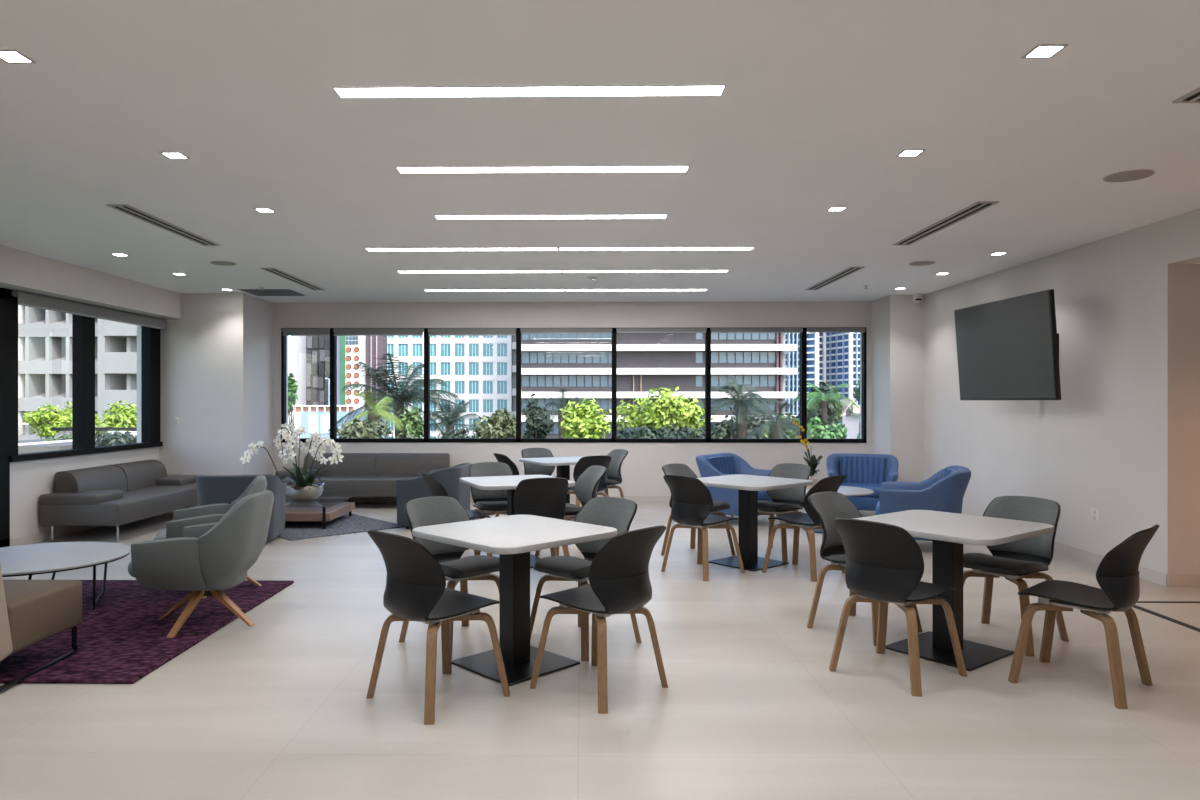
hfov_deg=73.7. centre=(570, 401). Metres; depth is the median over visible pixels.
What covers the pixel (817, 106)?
ceiling
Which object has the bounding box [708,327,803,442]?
window
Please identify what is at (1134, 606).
trim
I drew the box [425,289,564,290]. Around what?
recessed light
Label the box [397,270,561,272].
recessed light
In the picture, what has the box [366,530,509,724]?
dining chair
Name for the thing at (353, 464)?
cushion
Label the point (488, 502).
dining chair
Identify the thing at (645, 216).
recessed light
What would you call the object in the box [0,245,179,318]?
soffit
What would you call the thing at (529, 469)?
dining chair
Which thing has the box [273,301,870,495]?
wall
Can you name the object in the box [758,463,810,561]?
dining chair
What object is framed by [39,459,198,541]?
sofa
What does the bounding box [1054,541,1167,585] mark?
baseboard
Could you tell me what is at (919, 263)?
ceiling speaker
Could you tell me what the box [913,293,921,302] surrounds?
security camera
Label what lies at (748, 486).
cafe table
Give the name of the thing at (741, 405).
palm tree
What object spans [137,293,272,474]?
wall
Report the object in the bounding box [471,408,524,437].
leafy tree
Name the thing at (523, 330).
roller blind
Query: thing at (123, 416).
leafy tree
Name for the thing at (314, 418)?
building
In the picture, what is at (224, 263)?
ceiling speaker
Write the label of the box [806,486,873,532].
side table
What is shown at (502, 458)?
dining chair
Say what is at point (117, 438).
leafy tree
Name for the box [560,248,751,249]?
diffuser
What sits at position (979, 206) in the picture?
ceiling vent
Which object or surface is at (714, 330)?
roller blind
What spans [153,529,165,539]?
seat cushion
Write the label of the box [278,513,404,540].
area rug
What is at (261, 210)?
recessed light
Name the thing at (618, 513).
dining chair
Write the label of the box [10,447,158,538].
wall
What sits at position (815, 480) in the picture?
flower pot
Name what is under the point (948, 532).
cafe table
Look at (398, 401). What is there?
palm tree
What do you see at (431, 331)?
roller blind
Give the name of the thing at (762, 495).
seat cushion
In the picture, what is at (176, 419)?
wall switch
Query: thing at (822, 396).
palm tree
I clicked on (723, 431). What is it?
leafy tree
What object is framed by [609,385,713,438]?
leafy tree
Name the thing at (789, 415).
leafy tree
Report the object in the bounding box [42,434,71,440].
leafy tree
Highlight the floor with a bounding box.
[0,502,1199,799]
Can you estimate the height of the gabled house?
10.696 m
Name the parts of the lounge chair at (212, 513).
armrest, armrest, backrest, leg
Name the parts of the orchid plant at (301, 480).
flower, flower, flower, flower, stem, flower, flower, flower, flower, flower, stem, flower, flower, flower, flower, flower, flower, flower, stem, flower, flower, flower, stem, flower, flower, flower, flower, stem, flower, flower, flower, flower, flower, flower, flower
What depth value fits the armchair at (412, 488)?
8.95 m
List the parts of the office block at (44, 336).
raked sill, raked sill, raked sill, raked sill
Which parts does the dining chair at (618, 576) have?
leg, seat, leg, leg, backrest, leg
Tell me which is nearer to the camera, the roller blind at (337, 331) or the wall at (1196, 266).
the wall at (1196, 266)
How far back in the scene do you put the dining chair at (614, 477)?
10.00 m
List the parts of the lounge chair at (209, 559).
armrest, leg, leg, armrest, seat, leg, backrest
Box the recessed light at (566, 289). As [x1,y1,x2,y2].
[566,289,707,290]
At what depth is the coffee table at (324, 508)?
9.20 m
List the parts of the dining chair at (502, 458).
backrest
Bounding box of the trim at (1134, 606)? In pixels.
[1133,601,1199,631]
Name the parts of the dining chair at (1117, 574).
leg, leg, seat, leg, backrest, leg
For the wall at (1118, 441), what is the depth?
7.04 m
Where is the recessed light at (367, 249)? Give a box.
[365,248,557,250]
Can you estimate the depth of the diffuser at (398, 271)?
8.74 m
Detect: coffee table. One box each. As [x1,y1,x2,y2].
[0,542,130,609]
[285,495,354,528]
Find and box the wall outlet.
[1090,508,1098,522]
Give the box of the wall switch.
[174,417,178,424]
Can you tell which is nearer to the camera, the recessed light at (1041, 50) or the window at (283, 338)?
the recessed light at (1041, 50)
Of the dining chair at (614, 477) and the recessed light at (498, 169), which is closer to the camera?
the recessed light at (498, 169)
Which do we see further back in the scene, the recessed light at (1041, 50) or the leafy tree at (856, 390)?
the leafy tree at (856, 390)
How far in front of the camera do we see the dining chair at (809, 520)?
6.55 m
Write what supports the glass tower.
on the ground
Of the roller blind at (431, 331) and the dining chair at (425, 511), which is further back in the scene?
the roller blind at (431, 331)
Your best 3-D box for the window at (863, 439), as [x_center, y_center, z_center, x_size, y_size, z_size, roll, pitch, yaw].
[3.770,-0.234,11.427,0.880,1.643,0.130,0,0,1]
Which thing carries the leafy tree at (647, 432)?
on the ground
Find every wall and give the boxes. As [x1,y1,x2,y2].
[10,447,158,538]
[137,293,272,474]
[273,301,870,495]
[871,295,923,481]
[924,208,1199,573]
[1194,264,1199,573]
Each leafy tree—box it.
[23,404,71,438]
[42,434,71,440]
[62,401,99,423]
[95,400,136,435]
[95,429,136,446]
[288,373,297,435]
[337,417,417,437]
[394,405,423,437]
[438,426,469,437]
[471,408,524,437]
[522,393,553,437]
[558,397,611,437]
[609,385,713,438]
[611,422,714,438]
[711,406,763,438]
[758,412,814,438]
[798,381,837,429]
[807,417,846,438]
[827,382,842,423]
[853,377,859,400]
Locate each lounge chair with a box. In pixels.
[128,490,273,637]
[153,475,266,598]
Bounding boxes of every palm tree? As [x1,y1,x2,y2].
[327,352,466,437]
[348,391,402,430]
[422,400,478,433]
[538,389,582,437]
[696,376,787,438]
[744,400,810,438]
[788,382,858,430]
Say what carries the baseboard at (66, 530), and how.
attached to the wall at (30, 479)
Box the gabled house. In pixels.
[839,399,859,438]
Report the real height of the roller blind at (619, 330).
0.072 m
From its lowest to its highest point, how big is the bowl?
0.197 m
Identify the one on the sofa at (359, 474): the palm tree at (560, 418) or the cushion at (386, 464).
the cushion at (386, 464)
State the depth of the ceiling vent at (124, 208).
6.39 m
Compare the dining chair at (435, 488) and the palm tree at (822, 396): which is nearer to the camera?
the dining chair at (435, 488)
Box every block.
[18,305,136,440]
[291,332,329,404]
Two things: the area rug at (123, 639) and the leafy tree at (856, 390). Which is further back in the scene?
the leafy tree at (856, 390)
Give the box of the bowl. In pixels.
[286,483,323,500]
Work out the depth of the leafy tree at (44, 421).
60.28 m
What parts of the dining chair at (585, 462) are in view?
backrest, leg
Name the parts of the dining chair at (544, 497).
backrest, leg, leg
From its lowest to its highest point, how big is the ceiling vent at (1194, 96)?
0.009 m
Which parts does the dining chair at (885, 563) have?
leg, backrest, leg, leg, seat, leg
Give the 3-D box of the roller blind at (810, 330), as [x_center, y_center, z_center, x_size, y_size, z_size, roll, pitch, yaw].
[3.769,-1.013,11.361,0.820,0.072,0.052,0,0,1]
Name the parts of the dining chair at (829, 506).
leg, seat, backrest, leg, leg, leg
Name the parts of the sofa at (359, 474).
armrest, seat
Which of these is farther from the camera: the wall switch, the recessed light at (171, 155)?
the wall switch
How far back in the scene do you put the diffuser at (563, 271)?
8.74 m
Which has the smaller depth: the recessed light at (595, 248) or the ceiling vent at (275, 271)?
the recessed light at (595, 248)
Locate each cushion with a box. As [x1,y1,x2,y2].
[54,465,126,491]
[113,459,166,490]
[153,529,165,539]
[303,453,377,475]
[375,453,449,475]
[707,456,735,474]
[758,491,769,499]
[840,456,883,483]
[841,482,881,496]
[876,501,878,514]
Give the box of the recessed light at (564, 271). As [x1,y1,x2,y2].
[563,270,728,272]
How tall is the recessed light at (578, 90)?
0.005 m
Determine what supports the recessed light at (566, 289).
in the ceiling
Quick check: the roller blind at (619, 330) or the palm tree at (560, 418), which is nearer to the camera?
the roller blind at (619, 330)
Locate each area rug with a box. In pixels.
[0,580,293,683]
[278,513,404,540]
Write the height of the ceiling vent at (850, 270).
0.009 m
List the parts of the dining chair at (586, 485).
leg, backrest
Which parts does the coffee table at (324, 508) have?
glass, leg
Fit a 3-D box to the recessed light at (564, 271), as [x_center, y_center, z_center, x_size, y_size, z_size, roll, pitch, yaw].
[0.815,-1.421,8.738,1.801,0.005,0.120,0,0,1]
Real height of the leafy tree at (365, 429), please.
10.108 m
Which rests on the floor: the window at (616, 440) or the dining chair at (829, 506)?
the dining chair at (829, 506)
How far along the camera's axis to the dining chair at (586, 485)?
7.46 m
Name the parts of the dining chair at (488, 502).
leg, backrest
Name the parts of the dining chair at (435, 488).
backrest, seat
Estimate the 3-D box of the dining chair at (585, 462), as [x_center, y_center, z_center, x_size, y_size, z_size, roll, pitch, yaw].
[0.179,1.020,9.169,0.521,0.839,0.586,0,0,-27]
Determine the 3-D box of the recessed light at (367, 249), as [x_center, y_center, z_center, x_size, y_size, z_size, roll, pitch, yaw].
[-1.013,-1.421,7.477,1.792,0.005,0.120,0,0,1]
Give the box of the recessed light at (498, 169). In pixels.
[396,166,688,172]
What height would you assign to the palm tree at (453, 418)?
10.484 m
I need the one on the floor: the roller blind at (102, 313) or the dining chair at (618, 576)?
the dining chair at (618, 576)
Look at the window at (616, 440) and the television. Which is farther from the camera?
the window at (616, 440)
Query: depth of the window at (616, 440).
11.43 m
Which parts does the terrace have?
rail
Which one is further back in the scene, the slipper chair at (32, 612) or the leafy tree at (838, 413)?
the leafy tree at (838, 413)
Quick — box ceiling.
[0,0,1199,302]
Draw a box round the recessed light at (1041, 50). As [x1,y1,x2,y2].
[1022,44,1068,57]
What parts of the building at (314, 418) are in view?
lamp post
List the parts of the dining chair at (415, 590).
leg, backrest, leg, leg, seat, leg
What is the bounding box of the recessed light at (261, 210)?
[253,208,275,212]
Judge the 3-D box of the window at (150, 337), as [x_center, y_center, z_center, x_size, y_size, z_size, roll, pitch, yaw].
[-5.452,-0.249,9.772,0.150,1.675,1.510,0,0,1]
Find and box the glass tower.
[785,332,859,418]
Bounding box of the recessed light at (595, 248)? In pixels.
[559,247,753,250]
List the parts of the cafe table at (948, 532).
plate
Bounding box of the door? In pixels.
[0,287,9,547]
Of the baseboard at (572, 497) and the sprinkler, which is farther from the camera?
the baseboard at (572, 497)
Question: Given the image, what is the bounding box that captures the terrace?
[18,427,136,453]
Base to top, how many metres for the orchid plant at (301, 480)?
0.848 m
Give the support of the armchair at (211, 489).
on the floor
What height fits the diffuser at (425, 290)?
0.003 m
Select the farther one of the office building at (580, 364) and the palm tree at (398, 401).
the office building at (580, 364)
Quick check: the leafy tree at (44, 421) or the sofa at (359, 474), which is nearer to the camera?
the sofa at (359, 474)
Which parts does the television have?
wall plate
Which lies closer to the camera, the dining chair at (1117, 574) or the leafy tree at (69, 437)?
the dining chair at (1117, 574)
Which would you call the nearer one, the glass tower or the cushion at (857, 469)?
the cushion at (857, 469)
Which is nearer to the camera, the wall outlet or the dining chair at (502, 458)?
the wall outlet
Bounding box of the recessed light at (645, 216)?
[434,214,666,218]
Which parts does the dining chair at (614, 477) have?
leg, backrest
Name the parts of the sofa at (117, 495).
leg, armrest, leg, seat, armrest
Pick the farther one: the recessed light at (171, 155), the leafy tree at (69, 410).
the leafy tree at (69, 410)
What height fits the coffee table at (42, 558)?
0.363 m
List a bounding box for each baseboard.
[10,526,99,545]
[343,495,670,501]
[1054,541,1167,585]
[1168,574,1199,586]
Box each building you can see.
[288,378,385,437]
[337,336,386,437]
[387,332,521,437]
[521,332,796,438]
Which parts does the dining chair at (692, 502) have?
leg, backrest, leg, leg, seat, leg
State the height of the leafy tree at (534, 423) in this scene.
10.668 m
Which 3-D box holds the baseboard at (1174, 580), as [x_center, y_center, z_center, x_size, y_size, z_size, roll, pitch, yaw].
[6.773,1.393,6.188,4.250,0.095,0.012,0,0,1]
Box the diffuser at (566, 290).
[566,290,705,290]
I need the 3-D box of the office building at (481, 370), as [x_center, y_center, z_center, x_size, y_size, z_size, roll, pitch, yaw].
[-22.220,-8.306,160.194,26.969,40.508,20.350,0,0,1]
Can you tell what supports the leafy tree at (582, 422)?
on the ground
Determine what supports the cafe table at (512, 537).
on the floor
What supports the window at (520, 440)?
in the wall at (642, 474)
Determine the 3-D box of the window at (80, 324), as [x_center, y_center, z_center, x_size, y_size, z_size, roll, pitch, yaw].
[-5.474,-0.249,8.382,0.150,1.675,1.270,0,0,1]
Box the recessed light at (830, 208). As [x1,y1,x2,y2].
[827,207,846,210]
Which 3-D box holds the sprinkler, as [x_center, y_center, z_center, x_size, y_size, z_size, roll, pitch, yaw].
[0.258,-1.406,9.157,0.150,0.036,0.150,0,0,1]
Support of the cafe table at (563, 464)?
on the floor
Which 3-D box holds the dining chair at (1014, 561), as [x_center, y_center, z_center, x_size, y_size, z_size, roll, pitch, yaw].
[2.672,1.020,4.883,0.589,0.840,0.521,0,0,-37]
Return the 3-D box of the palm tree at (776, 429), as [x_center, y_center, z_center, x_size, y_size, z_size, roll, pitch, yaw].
[4.532,5.205,17.395,1.698,10.478,1.443,0,0,-20]
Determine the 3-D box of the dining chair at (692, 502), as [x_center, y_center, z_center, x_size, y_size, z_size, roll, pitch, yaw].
[1.091,1.020,6.732,0.586,0.839,0.521,0,0,-40]
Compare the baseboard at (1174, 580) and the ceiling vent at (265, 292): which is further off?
the ceiling vent at (265, 292)
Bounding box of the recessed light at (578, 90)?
[333,85,725,97]
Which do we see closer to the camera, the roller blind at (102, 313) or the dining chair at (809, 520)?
the dining chair at (809, 520)
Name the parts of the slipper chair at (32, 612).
backrest, sled leg, seat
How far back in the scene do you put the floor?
3.73 m
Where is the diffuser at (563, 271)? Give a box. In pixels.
[563,271,726,271]
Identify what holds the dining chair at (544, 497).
on the floor
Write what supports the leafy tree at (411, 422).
on the ground
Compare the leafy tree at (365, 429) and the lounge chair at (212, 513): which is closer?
the lounge chair at (212, 513)
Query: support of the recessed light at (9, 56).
in the ceiling
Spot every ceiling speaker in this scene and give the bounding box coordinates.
[210,261,235,265]
[909,261,934,265]
[1103,170,1154,181]
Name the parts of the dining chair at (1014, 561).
leg, leg, seat, leg, backrest, leg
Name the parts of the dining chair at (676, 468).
leg, backrest, leg, leg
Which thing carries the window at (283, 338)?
in the wall at (642, 474)
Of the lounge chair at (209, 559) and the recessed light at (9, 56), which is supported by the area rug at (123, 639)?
the lounge chair at (209, 559)
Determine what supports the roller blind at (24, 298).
attached to the window at (80, 324)
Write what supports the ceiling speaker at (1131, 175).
attached to the ceiling
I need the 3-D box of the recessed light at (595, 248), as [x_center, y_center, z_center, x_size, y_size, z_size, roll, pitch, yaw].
[0.795,-1.421,7.448,1.801,0.005,0.120,0,0,1]
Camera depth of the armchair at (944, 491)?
7.55 m
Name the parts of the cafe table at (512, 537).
plate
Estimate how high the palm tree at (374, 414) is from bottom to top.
10.687 m
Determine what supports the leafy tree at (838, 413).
on the ground
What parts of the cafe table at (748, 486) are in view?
plate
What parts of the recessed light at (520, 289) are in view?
trim frame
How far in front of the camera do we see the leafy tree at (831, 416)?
59.19 m
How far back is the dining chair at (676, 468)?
7.51 m
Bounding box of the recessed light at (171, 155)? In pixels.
[159,152,189,158]
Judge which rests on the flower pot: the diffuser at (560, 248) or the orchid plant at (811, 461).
the orchid plant at (811, 461)
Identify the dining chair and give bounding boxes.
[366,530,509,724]
[399,496,498,659]
[420,471,491,555]
[466,462,512,552]
[494,453,518,516]
[513,477,569,555]
[521,448,556,476]
[530,497,641,660]
[530,525,667,713]
[535,466,606,555]
[567,455,610,505]
[605,449,627,497]
[661,463,734,562]
[661,474,744,580]
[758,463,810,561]
[762,475,846,581]
[807,492,921,645]
[829,518,967,696]
[963,496,1068,656]
[1008,524,1159,708]
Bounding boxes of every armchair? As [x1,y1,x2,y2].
[196,474,286,541]
[396,463,471,528]
[696,453,774,520]
[826,453,898,510]
[876,465,970,540]
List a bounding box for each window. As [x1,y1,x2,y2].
[10,290,91,461]
[90,317,162,453]
[281,328,331,441]
[332,328,425,441]
[426,328,517,442]
[518,328,613,442]
[614,328,707,442]
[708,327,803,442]
[804,327,866,442]
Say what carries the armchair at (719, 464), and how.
on the floor
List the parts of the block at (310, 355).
panel, panel, panel, panel, panel, panel, panel, panel, panel, panel, panel, panel, panel, panel, panel, panel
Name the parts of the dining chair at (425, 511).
leg, backrest, leg, leg, seat, leg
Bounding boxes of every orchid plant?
[240,423,343,489]
[792,420,822,477]
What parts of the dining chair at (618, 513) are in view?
leg, seat, leg, leg, backrest, leg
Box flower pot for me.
[807,477,818,489]
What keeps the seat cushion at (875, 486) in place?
on the armchair at (868, 471)
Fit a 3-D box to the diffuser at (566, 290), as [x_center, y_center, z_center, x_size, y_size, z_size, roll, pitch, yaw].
[0.838,-1.423,10.208,1.789,0.003,0.108,0,0,1]
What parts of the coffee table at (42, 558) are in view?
wire leg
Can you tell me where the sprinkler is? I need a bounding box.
[586,276,599,280]
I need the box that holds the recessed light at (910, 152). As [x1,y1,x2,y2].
[896,149,925,156]
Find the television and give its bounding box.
[954,289,1060,399]
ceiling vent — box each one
[106,204,219,245]
[238,289,305,295]
[261,268,324,289]
[805,267,864,289]
[893,201,998,244]
[1172,87,1199,102]
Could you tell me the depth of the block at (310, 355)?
118.58 m
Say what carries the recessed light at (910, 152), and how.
in the ceiling
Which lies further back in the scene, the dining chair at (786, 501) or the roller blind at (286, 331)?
the roller blind at (286, 331)
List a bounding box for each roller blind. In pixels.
[11,290,97,317]
[96,306,166,329]
[282,328,329,335]
[333,328,423,335]
[428,328,515,335]
[520,328,611,333]
[616,328,706,332]
[711,328,802,332]
[806,328,864,332]
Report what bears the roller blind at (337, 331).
attached to the window at (334, 338)
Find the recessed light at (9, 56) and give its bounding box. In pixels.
[0,50,35,62]
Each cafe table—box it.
[412,515,616,685]
[459,475,574,567]
[519,456,581,520]
[697,474,812,571]
[854,510,1053,670]
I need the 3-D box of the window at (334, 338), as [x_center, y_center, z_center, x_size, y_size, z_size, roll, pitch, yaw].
[-2.747,-0.234,11.530,1.355,1.643,0.130,0,0,1]
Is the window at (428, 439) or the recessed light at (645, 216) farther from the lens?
the window at (428, 439)
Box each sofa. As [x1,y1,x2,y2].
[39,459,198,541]
[275,453,449,496]
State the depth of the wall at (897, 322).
10.68 m
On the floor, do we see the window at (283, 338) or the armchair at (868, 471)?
the armchair at (868, 471)
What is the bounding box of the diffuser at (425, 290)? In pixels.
[425,290,563,290]
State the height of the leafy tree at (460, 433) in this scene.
9.713 m
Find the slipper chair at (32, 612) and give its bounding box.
[0,564,81,690]
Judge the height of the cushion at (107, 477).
0.303 m
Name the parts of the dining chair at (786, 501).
leg, leg, seat, leg, backrest, leg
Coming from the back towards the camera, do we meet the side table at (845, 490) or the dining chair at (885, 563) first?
the side table at (845, 490)
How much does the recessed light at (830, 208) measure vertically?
0.004 m
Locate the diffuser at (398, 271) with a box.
[398,271,560,272]
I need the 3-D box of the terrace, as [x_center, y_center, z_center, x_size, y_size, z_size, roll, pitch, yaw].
[-21.594,5.817,33.343,4.604,9.245,7.000,0,0,1]
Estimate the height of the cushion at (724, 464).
0.400 m
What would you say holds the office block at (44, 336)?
on the ground
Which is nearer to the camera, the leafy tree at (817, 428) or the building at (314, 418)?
the leafy tree at (817, 428)
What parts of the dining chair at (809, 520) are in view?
leg, seat, leg, leg, backrest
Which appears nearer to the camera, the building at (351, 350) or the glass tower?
the building at (351, 350)
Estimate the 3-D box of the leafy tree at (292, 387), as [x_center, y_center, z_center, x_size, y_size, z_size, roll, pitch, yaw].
[-14.150,4.484,40.234,0.883,11.915,1.022,0,0,-22]

